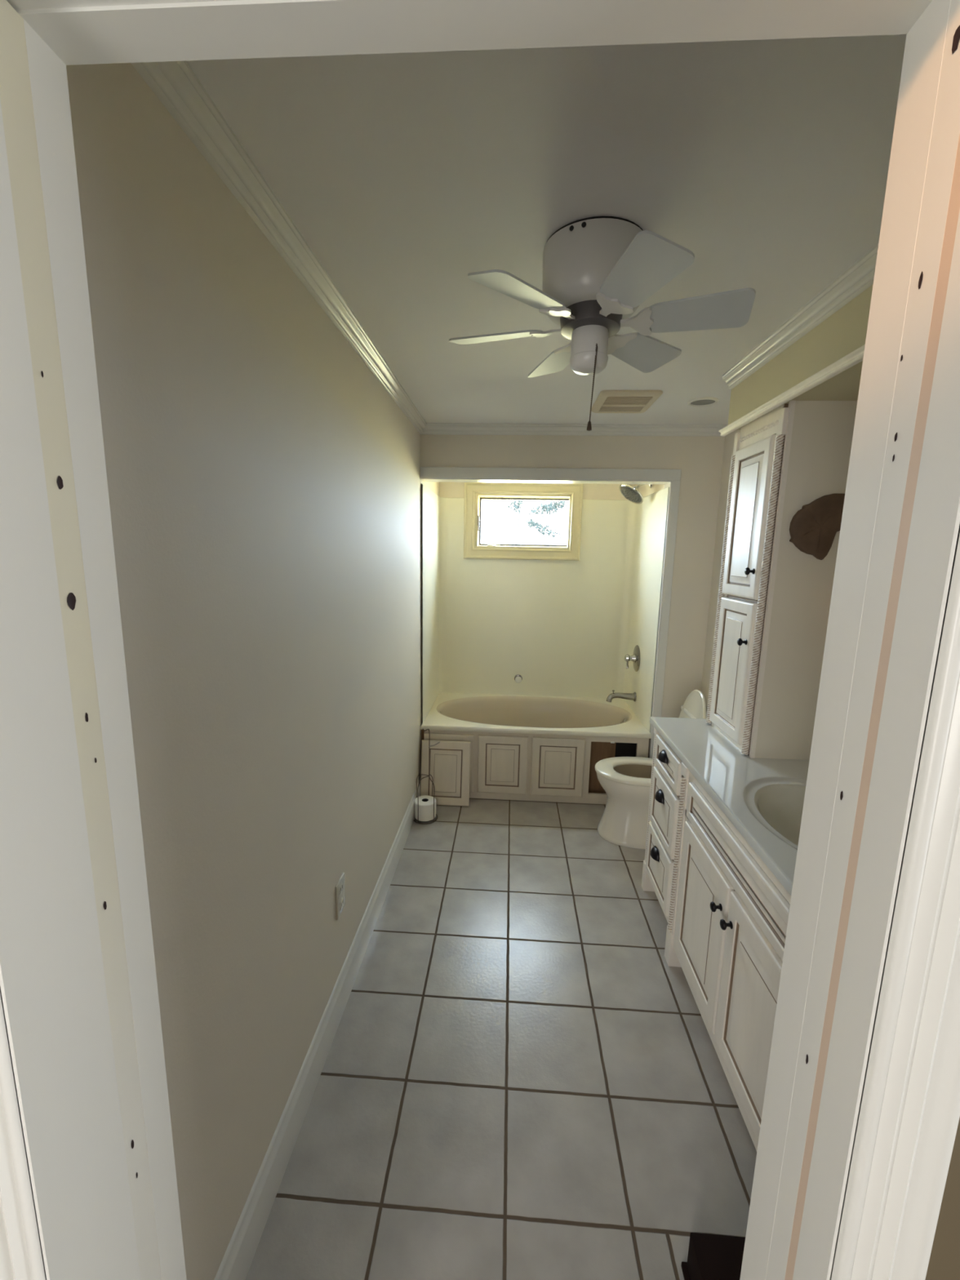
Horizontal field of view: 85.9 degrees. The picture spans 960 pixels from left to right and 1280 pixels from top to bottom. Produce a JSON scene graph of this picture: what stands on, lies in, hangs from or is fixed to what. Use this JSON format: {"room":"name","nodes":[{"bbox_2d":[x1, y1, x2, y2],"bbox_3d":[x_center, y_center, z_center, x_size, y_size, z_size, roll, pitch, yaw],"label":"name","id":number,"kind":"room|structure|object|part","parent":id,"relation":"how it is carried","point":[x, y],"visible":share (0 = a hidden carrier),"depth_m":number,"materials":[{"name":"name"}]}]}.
{"room":"bathroom","nodes":[
{"label":"bathroom","id":0,"kind":"room"},
{"bbox_2d":[66,62,442,1279],"bbox_3d":[-0.486,0.033,2.530,0.134,2.485,3.840,2,10,3],"label":"wall","id":1,"kind":"structure","parent":0,"point":[265,486],"depth_m":1.15,"materials":[{"name":"paint"}]},
{"bbox_2d":[130,60,426,434],"bbox_3d":[-0.438,-1.078,1.828,0.046,0.057,2.835,2,10,3],"label":"trim","id":2,"kind":"structure","parent":1,"relation":"attached to","point":[175,85],"depth_m":1.10,"materials":[{"name":"white wood"}]},
{"bbox_2d":[213,777,420,1279],"bbox_3d":[-0.498,1.269,2.220,0.016,0.152,2.815,2,10,3],"label":"baseboard","id":3,"kind":"structure","parent":1,"relation":"attached to","point":[236,1263],"depth_m":1.55,"materials":[{"name":"white wood"}]},
{"bbox_2d":[335,872,345,919],"bbox_3d":[-0.512,0.939,1.892,0.010,0.132,0.086,2,10,3],"label":"wall outlet","id":4,"kind":"object","parent":1,"relation":"attached to","point":[340,887],"visible":1,"depth_m":1.88,"materials":[{"name":"beige plastic"}]},
{"bbox_2d":[339,881,342,895],"bbox_3d":[-0.508,0.909,1.887,0.004,0.034,0.034,2,10,3],"label":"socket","id":5,"kind":"object","parent":4,"relation":"attached to","point":[340,882],"depth_m":1.88,"materials":[{"name":"white plastic"}]},
{"bbox_2d":[340,897,343,910],"bbox_3d":[-0.510,0.970,1.897,0.004,0.034,0.034,2,10,3],"label":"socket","id":6,"kind":"object","parent":4,"relation":"attached to","point":[341,898],"depth_m":1.90,"materials":[{"name":"white plastic"}]},
{"bbox_2d":[245,797,756,1279],"bbox_3d":[0.452,1.334,2.693,2.063,0.100,3.840,2,10,3],"label":"floor","id":7,"kind":"structure","parent":0,"point":[517,1080],"depth_m":1.67,"materials":[{"name":"tile"}]},
{"bbox_2d":[413,728,439,824],"bbox_3d":[-0.348,0.856,3.297,0.171,0.606,0.166,0,10,-8],"label":"toilet paper stand","id":8,"kind":"object","parent":7,"relation":"on","point":[429,745],"visible":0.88,"depth_m":3.27,"materials":[{"name":"brown metal"}]},
{"bbox_2d":[413,795,435,821],"bbox_3d":[-0.355,1.089,3.337,0.142,0.112,0.142,2,10,3],"label":"toilet paper roll","id":9,"kind":"object","parent":8,"relation":"on","point":[425,802],"visible":0.98,"depth_m":3.28,"materials":[{"name":"white paper"}]},
{"bbox_2d":[420,739,471,806],"bbox_3d":[-0.236,0.907,3.513,0.335,0.433,0.092,2,10,3],"label":"door","id":10,"kind":"structure","parent":7,"relation":"on","point":[449,761],"depth_m":3.50,"materials":[{"name":"paint"}]},
{"bbox_2d":[421,729,648,804],"bbox_3d":[0.366,0.873,3.610,1.556,0.497,0.135,2,10,3],"label":"tub apron","id":11,"kind":"object","parent":7,"relation":"on","point":[559,768],"visible":0.69,"depth_m":3.55,"materials":[{"name":"paint"}]},
{"bbox_3d":[-0.217,0.854,3.584,0.347,0.418,0.019,2,10,3],"label":"door","id":12,"kind":"part","parent":11,"relation":"part of","materials":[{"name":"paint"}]},
{"bbox_3d":[0.155,0.864,3.563,0.343,0.418,0.019,2,10,3],"label":"door","id":13,"kind":"part","parent":11,"relation":"part of","materials":[{"name":"paint"}]},
{"bbox_2d":[420,692,651,738],"bbox_3d":[0.394,0.733,3.950,1.564,0.400,0.863,2,10,3],"label":"bathtub","id":14,"kind":"object","parent":11,"relation":"on","point":[450,711],"visible":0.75,"depth_m":4.18,"materials":[{"name":"beige ceramic"}]},
{"bbox_2d":[435,696,631,728],"bbox_3d":[0.398,0.733,3.948,1.470,0.400,0.770,2,10,3],"label":"basin","id":15,"kind":"object","parent":14,"relation":"in","point":[514,712],"depth_m":4.22,"materials":[{"name":"beige ceramic"}]},
{"bbox_3d":[0.532,0.875,3.541,0.358,0.418,0.019,2,10,3],"label":"door","id":16,"kind":"part","parent":11,"relation":"part of","materials":[{"name":"paint"}]},
{"bbox_2d":[595,689,707,848],"bbox_3d":[1.064,0.750,3.125,0.716,0.930,0.450,2,10,3],"label":"toilet","id":17,"kind":"object","parent":7,"relation":"on","point":[625,780],"visible":0.39,"depth_m":3.07,"materials":[{"name":"ceramic"}]},
{"bbox_3d":[0.965,0.796,3.139,0.521,0.023,0.394,2,10,3],"label":"seat","id":18,"kind":"part","parent":17,"relation":"part of","materials":[{"name":"beige plastic"}]},
{"bbox_3d":[1.009,1.008,3.172,0.596,0.402,0.376,2,10,3],"label":"bowl","id":19,"kind":"part","parent":17,"relation":"part of","materials":[{"name":"ceramic"}]},
{"bbox_3d":[1.247,0.546,3.079,0.094,0.506,0.380,2,10,3],"label":"lid","id":20,"kind":"part","parent":17,"relation":"part of","materials":[{"name":"beige plastic"}]},
{"bbox_3d":[1.345,0.469,3.059,0.164,0.033,0.450,2,10,3],"label":"tank lid","id":21,"kind":"part","parent":17,"relation":"part of","materials":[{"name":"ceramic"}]},
{"bbox_2d":[680,1232,745,1279],"bbox_3d":[0.596,1.493,1.143,0.220,0.116,0.205,2,10,3],"label":"wooden box","id":22,"kind":"object","parent":7,"relation":"on","point":[710,1256],"visible":0.56,"depth_m":1.20,"materials":[{"name":"black wood"}]},
{"bbox_2d":[641,727,791,1151],"bbox_3d":[1.049,0.982,1.891,0.596,0.888,1.472,2,10,3],"label":"vanity cabinet","id":23,"kind":"object","parent":7,"relation":"on","point":[726,913],"visible":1,"depth_m":1.66,"materials":[{"name":"paint"}]},
{"bbox_3d":[0.882,0.857,2.604,0.060,0.888,0.042,2,10,3],"label":"corner post","id":24,"kind":"part","parent":23,"relation":"part of","materials":[{"name":"paint"}]},
{"bbox_3d":[0.865,0.805,2.597,0.018,0.691,0.018,2,10,3],"label":"rope moulding","id":25,"kind":"part","parent":23,"relation":"part of","materials":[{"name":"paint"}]},
{"bbox_3d":[0.821,1.001,2.435,0.026,0.046,0.100,2,10,3],"label":"cup pull","id":26,"kind":"part","parent":23,"relation":"part of","materials":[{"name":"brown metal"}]},
{"bbox_3d":[0.842,1.066,2.432,0.019,0.257,0.352,2,10,3],"label":"drawer","id":27,"kind":"part","parent":23,"relation":"part of","materials":[{"name":"paint"}]},
{"bbox_3d":[0.827,0.717,2.387,0.026,0.046,0.100,2,10,3],"label":"cup pull","id":28,"kind":"part","parent":23,"relation":"part of","materials":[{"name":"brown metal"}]},
{"bbox_3d":[0.831,0.526,2.354,0.026,0.046,0.100,2,10,3],"label":"cup pull","id":29,"kind":"part","parent":23,"relation":"part of","materials":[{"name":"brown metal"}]},
{"bbox_3d":[0.847,0.786,2.384,0.019,0.276,0.352,2,10,3],"label":"drawer","id":30,"kind":"part","parent":23,"relation":"part of","materials":[{"name":"paint"}]},
{"bbox_3d":[0.852,0.559,2.345,0.019,0.145,0.352,2,10,3],"label":"drawer","id":31,"kind":"part","parent":23,"relation":"part of","materials":[{"name":"paint"}]},
{"bbox_3d":[0.835,0.937,2.128,0.060,0.888,0.060,2,10,3],"label":"corner post","id":32,"kind":"part","parent":23,"relation":"part of","materials":[{"name":"paint"}]},
{"bbox_3d":[0.818,0.886,2.120,0.036,0.691,0.036,2,10,3],"label":"rope moulding","id":33,"kind":"part","parent":23,"relation":"part of","materials":[{"name":"paint"}]},
{"bbox_3d":[0.790,1.002,1.853,0.019,0.532,0.410,2,10,3],"label":"door","id":34,"kind":"part","parent":23,"relation":"part of","materials":[{"name":"paint"}]},
{"bbox_3d":[0.757,0.858,1.656,0.032,0.031,0.031,2,10,3],"label":"knob","id":35,"kind":"part","parent":23,"relation":"part of","materials":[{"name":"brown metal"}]},
{"bbox_3d":[0.752,0.872,1.577,0.032,0.031,0.031,2,10,3],"label":"knob","id":36,"kind":"part","parent":23,"relation":"part of","materials":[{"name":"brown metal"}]},
{"bbox_2d":[649,716,809,895],"bbox_3d":[1.076,0.584,1.823,0.557,0.143,1.495,2,10,3],"label":"countertop","id":37,"kind":"structure","parent":23,"relation":"on","point":[763,798],"depth_m":1.83,"materials":[{"name":"stone"}]},
{"bbox_2d":[754,783,805,845],"bbox_3d":[1.079,0.629,1.584,0.400,0.133,0.564,2,10,3],"label":"sink","id":38,"kind":"object","parent":37,"relation":"in","point":[780,806],"depth_m":1.80,"materials":[{"name":"beige ceramic"}]},
{"bbox_2d":[706,400,857,759],"bbox_3d":[1.224,-0.223,2.151,0.346,1.342,0.432,2,10,3],"label":"tall cabinet","id":39,"kind":"object","parent":37,"relation":"on","point":[774,600],"visible":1,"depth_m":1.99,"materials":[{"name":"paint"}]},
{"bbox_3d":[1.108,-0.208,2.364,0.029,1.224,0.029,2,10,3],"label":"rope moulding","id":40,"kind":"part","parent":39,"relation":"part of","materials":[{"name":"paint"}]},
{"bbox_3d":[1.088,0.119,2.232,0.019,0.585,0.322,2,10,3],"label":"door","id":41,"kind":"part","parent":39,"relation":"part of","materials":[{"name":"paint"}]},
{"bbox_3d":[1.057,0.008,2.079,0.032,0.031,0.031,2,10,3],"label":"knob","id":42,"kind":"part","parent":39,"relation":"part of","materials":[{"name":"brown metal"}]},
{"bbox_3d":[1.100,-0.488,2.128,0.019,0.617,0.322,2,10,3],"label":"door","id":43,"kind":"part","parent":39,"relation":"part of","materials":[{"name":"paint"}]},
{"bbox_3d":[1.062,-0.271,2.032,0.032,0.031,0.031,2,10,3],"label":"knob","id":44,"kind":"part","parent":39,"relation":"part of","materials":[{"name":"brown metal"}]},
{"bbox_3d":[1.084,-0.143,1.983,0.029,1.224,0.029,2,10,3],"label":"rope moulding","id":45,"kind":"part","parent":39,"relation":"part of","materials":[{"name":"paint"}]},
{"bbox_2d":[789,493,844,559],"bbox_3d":[1.253,-0.412,1.880,0.232,0.239,0.032,2,10,3],"label":"wood slab","id":46,"kind":"object","parent":39,"relation":"attached to","point":[813,529],"visible":0.86,"depth_m":1.87,"materials":[{"name":"brown wood"}]},
{"bbox_3d":[0.784,0.686,1.584,0.019,0.141,0.835,2,10,3],"label":"false drawer","id":47,"kind":"part","parent":23,"relation":"part of","materials":[{"name":"paint"}]},
{"bbox_3d":[0.764,1.072,1.436,0.019,0.532,0.412,2,10,3],"label":"door","id":48,"kind":"part","parent":23,"relation":"part of","materials":[{"name":"paint"}]},
{"bbox_2d":[439,481,639,698],"bbox_3d":[0.589,-0.245,4.274,1.863,2.485,0.184,2,10,3],"label":"wall","id":49,"kind":"structure","parent":0,"point":[558,625],"depth_m":4.21,"materials":[{"name":"plastic"}]},
{"bbox_2d":[514,674,522,683],"bbox_3d":[0.319,0.327,4.283,0.068,0.068,0.063,2,10,3],"label":"wall hook","id":50,"kind":"object","parent":49,"relation":"attached to","point":[517,678],"visible":1,"depth_m":4.26,"materials":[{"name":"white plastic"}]},
{"bbox_2d":[463,482,583,560],"bbox_3d":[0.340,-0.951,4.157,0.926,0.594,0.180,2,10,3],"label":"window","id":51,"kind":"structure","parent":49,"relation":"in","point":[474,492],"depth_m":4.09,"materials":[{"name":"paint"}]},
{"bbox_3d":[0.360,-0.951,4.165,0.770,0.417,0.162,2,10,3],"label":"frame","id":52,"kind":"part","parent":51,"relation":"part of","materials":[{"name":"white wood"}]},
{"bbox_3d":[0.360,-0.951,4.164,0.726,0.373,0.035,2,10,3],"label":"sash","id":53,"kind":"part","parent":51,"relation":"part of","materials":[{"name":"white"}]},
{"bbox_2d":[186,34,906,424],"bbox_3d":[0.497,-1.202,2.193,2.063,0.100,3.970,2,10,3],"label":"ceiling","id":54,"kind":"structure","parent":0,"point":[406,176],"depth_m":1.08,"materials":[{"name":"paint"}]},
{"bbox_2d":[448,216,755,431],"bbox_3d":[0.289,-0.781,1.361,0.760,0.457,0.760,2,10,3],"label":"ceiling fan","id":55,"kind":"object","parent":54,"relation":"hanging from","point":[597,271],"visible":1,"depth_m":1.25,"materials":[{"name":"white plastic"}]},
{"bbox_3d":[0.048,-0.842,1.433,0.254,0.038,0.122,4,10,18],"label":"blade","id":56,"kind":"part","parent":55,"relation":"part of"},
{"bbox_3d":[0.099,-0.799,1.187,0.254,0.038,0.122,-7,13,-41],"label":"blade","id":57,"kind":"part","parent":55,"relation":"part of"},
{"bbox_3d":[0.239,-0.867,1.600,0.122,0.038,0.254,-1,10,-11],"label":"blade","id":58,"kind":"part","parent":55,"relation":"part of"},
{"bbox_3d":[0.290,-0.652,1.333,0.017,0.212,0.013,2,10,3],"label":"pull chain","id":59,"kind":"part","parent":55,"relation":"part of","materials":[{"name":"brown metal"}]},
{"bbox_3d":[0.481,-0.849,1.521,0.254,0.038,0.122,-7,13,-41],"label":"blade","id":60,"kind":"part","parent":55,"relation":"part of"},
{"bbox_3d":[0.341,-0.781,1.107,0.122,0.038,0.254,-1,10,-11],"label":"blade","id":61,"kind":"part","parent":55,"relation":"part of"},
{"bbox_3d":[0.532,-0.806,1.275,0.254,0.038,0.122,4,10,18],"label":"blade","id":62,"kind":"part","parent":55,"relation":"part of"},
{"bbox_2d":[591,390,662,413],"bbox_3d":[0.740,-1.213,2.636,0.296,0.019,0.360,2,10,3],"label":"ceiling vent","id":63,"kind":"object","parent":54,"relation":"in","point":[607,401],"visible":0.98,"depth_m":2.58,"materials":[{"name":"beige plastic"}]},
{"bbox_2d":[687,396,718,407],"bbox_3d":[1.131,-1.206,2.615,0.146,0.010,0.146,2,10,3],"label":"recessed light","id":64,"kind":"object","parent":54,"relation":"in","point":[705,401],"visible":1,"depth_m":2.60,"materials":[{"name":"white"}]},
{"bbox_2d":[420,434,724,758],"bbox_3d":[0.536,-0.102,3.434,1.863,2.485,0.120,2,10,3],"label":"wall","id":65,"kind":"structure","parent":0,"point":[700,459],"depth_m":3.22,"materials":[{"name":"paint"}]},
{"bbox_2d":[419,466,681,758],"bbox_3d":[0.410,0.020,3.456,1.616,2.232,0.134,2,10,3],"label":"trim","id":66,"kind":"structure","parent":65,"relation":"attached to","point":[670,478],"depth_m":3.23,"materials":[{"name":"white wood"}]},
{"bbox_2d":[421,422,728,436],"bbox_3d":[0.554,-1.285,3.148,1.861,0.057,0.046,2,10,3],"label":"trim","id":67,"kind":"structure","parent":65,"relation":"attached to","point":[444,428],"depth_m":3.15,"materials":[{"name":"white wood"}]},
{"bbox_2d":[621,484,668,733],"bbox_3d":[1.227,-0.145,3.763,0.134,2.485,0.845,2,10,3],"label":"wall","id":68,"kind":"structure","parent":0,"point":[649,516],"depth_m":3.68,"materials":[{"name":"paint"}]},
{"bbox_2d":[606,689,636,702],"bbox_3d":[1.064,0.424,3.892,0.214,0.094,0.074,2,10,3],"label":"tub spout","id":69,"kind":"object","parent":68,"relation":"attached to","point":[633,696],"visible":1,"depth_m":3.88,"materials":[{"name":"silver metal"}]},
{"bbox_3d":[1.060,0.434,3.894,0.207,0.074,0.056,2,10,3],"label":"spout","id":70,"kind":"part","parent":69,"relation":"part of","materials":[{"name":"silver metal"}]},
{"bbox_2d":[624,644,639,671],"bbox_3d":[1.131,0.137,3.870,0.094,0.200,0.200,2,10,3],"label":"shower valve","id":71,"kind":"object","parent":68,"relation":"attached to","point":[635,658],"visible":1,"depth_m":3.85,"materials":[{"name":"silver metal"}]},
{"bbox_3d":[1.123,0.160,3.874,0.079,0.109,0.060,2,10,3],"label":"lever handle","id":72,"kind":"part","parent":71,"relation":"part of","materials":[{"name":"silver metal"}]},
{"bbox_2d":[618,484,652,503],"bbox_3d":[1.088,-1.043,3.608,0.219,0.172,0.195,2,10,3],"label":"shower fixture","id":73,"kind":"object","parent":68,"relation":"attached to","point":[631,493],"visible":0.88,"depth_m":3.60,"materials":[{"name":"silver metal"}]},
{"bbox_3d":[1.131,-1.077,3.611,0.116,0.067,0.026,2,10,3],"label":"shower arm","id":74,"kind":"part","parent":73,"relation":"part of","materials":[{"name":"silver metal"}]},
{"bbox_2d":[701,430,740,706],"bbox_3d":[1.456,0.089,2.419,0.100,2.485,3.840,2,10,3],"label":"wall","id":75,"kind":"structure","parent":0,"point":[729,438],"depth_m":3.19,"materials":[{"name":"paint"}]},
{"bbox_2d":[728,284,873,430],"bbox_3d":[1.202,-0.872,1.298,0.335,0.223,1.925,2,10,3],"label":"wall","id":76,"kind":"structure","parent":0,"point":[843,332],"depth_m":1.68,"materials":[{"name":"paint"}]},
{"bbox_2d":[719,344,865,436],"bbox_3d":[1.020,-0.761,1.344,0.026,0.026,1.955,2,10,3],"label":"trim","id":77,"kind":"structure","parent":76,"relation":"attached to","point":[855,357],"depth_m":1.66,"materials":[{"name":"paint"}]},
{"bbox_2d":[721,243,878,389],"bbox_3d":[1.013,-0.959,1.295,0.046,0.057,1.925,2,10,3],"label":"trim","id":78,"kind":"structure","parent":76,"relation":"attached to","point":[860,276],"depth_m":1.61,"materials":[{"name":"white wood"}]},
{"bbox_2d":[924,1117,959,1279],"bbox_3d":[0.254,0.259,0.505,3.400,2.750,0.130,2,10,3],"label":"wall","id":79,"kind":"structure","parent":0,"point":[944,1264],"depth_m":0.48,"materials":[{"name":"paint"}]},
{"bbox_2d":[0,0,959,1279],"bbox_3d":[-0.037,0.515,0.540,0.896,2.223,0.184,2,10,3],"label":"door frame","id":80,"kind":"structure","parent":79,"relation":"in","point":[860,1116],"depth_m":0.46,"materials":[{"name":"paint"}]},
{"bbox_3d":[-0.453,0.525,0.483,0.072,2.207,0.018,2,10,3],"label":"casing","id":81,"kind":"part","parent":80,"relation":"part of","materials":[{"name":"paint"}]},
{"bbox_3d":[0.371,0.542,0.471,0.072,2.207,0.018,2,10,3],"label":"casing","id":82,"kind":"part","parent":80,"relation":"part of","materials":[{"name":"paint"}]},
{"label":"outside","id":83,"kind":"structure","parent":0,"visible":0},
{"bbox_3d":[2.057,-3.308,33.572,60.000,0.100,58.660,2,10,3],"label":"ground","id":84,"kind":"structure","parent":83,"visible":0},
{"bbox_2d":[506,500,568,543],"bbox_3d":[0.981,-1.267,9.063,1.070,4.101,0.910,2,10,3],"label":"tree","id":85,"kind":"object","parent":84,"relation":"on","point":[553,505],"visible":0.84,"depth_m":8.84,"materials":[{"name":"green plant"}]}
]}

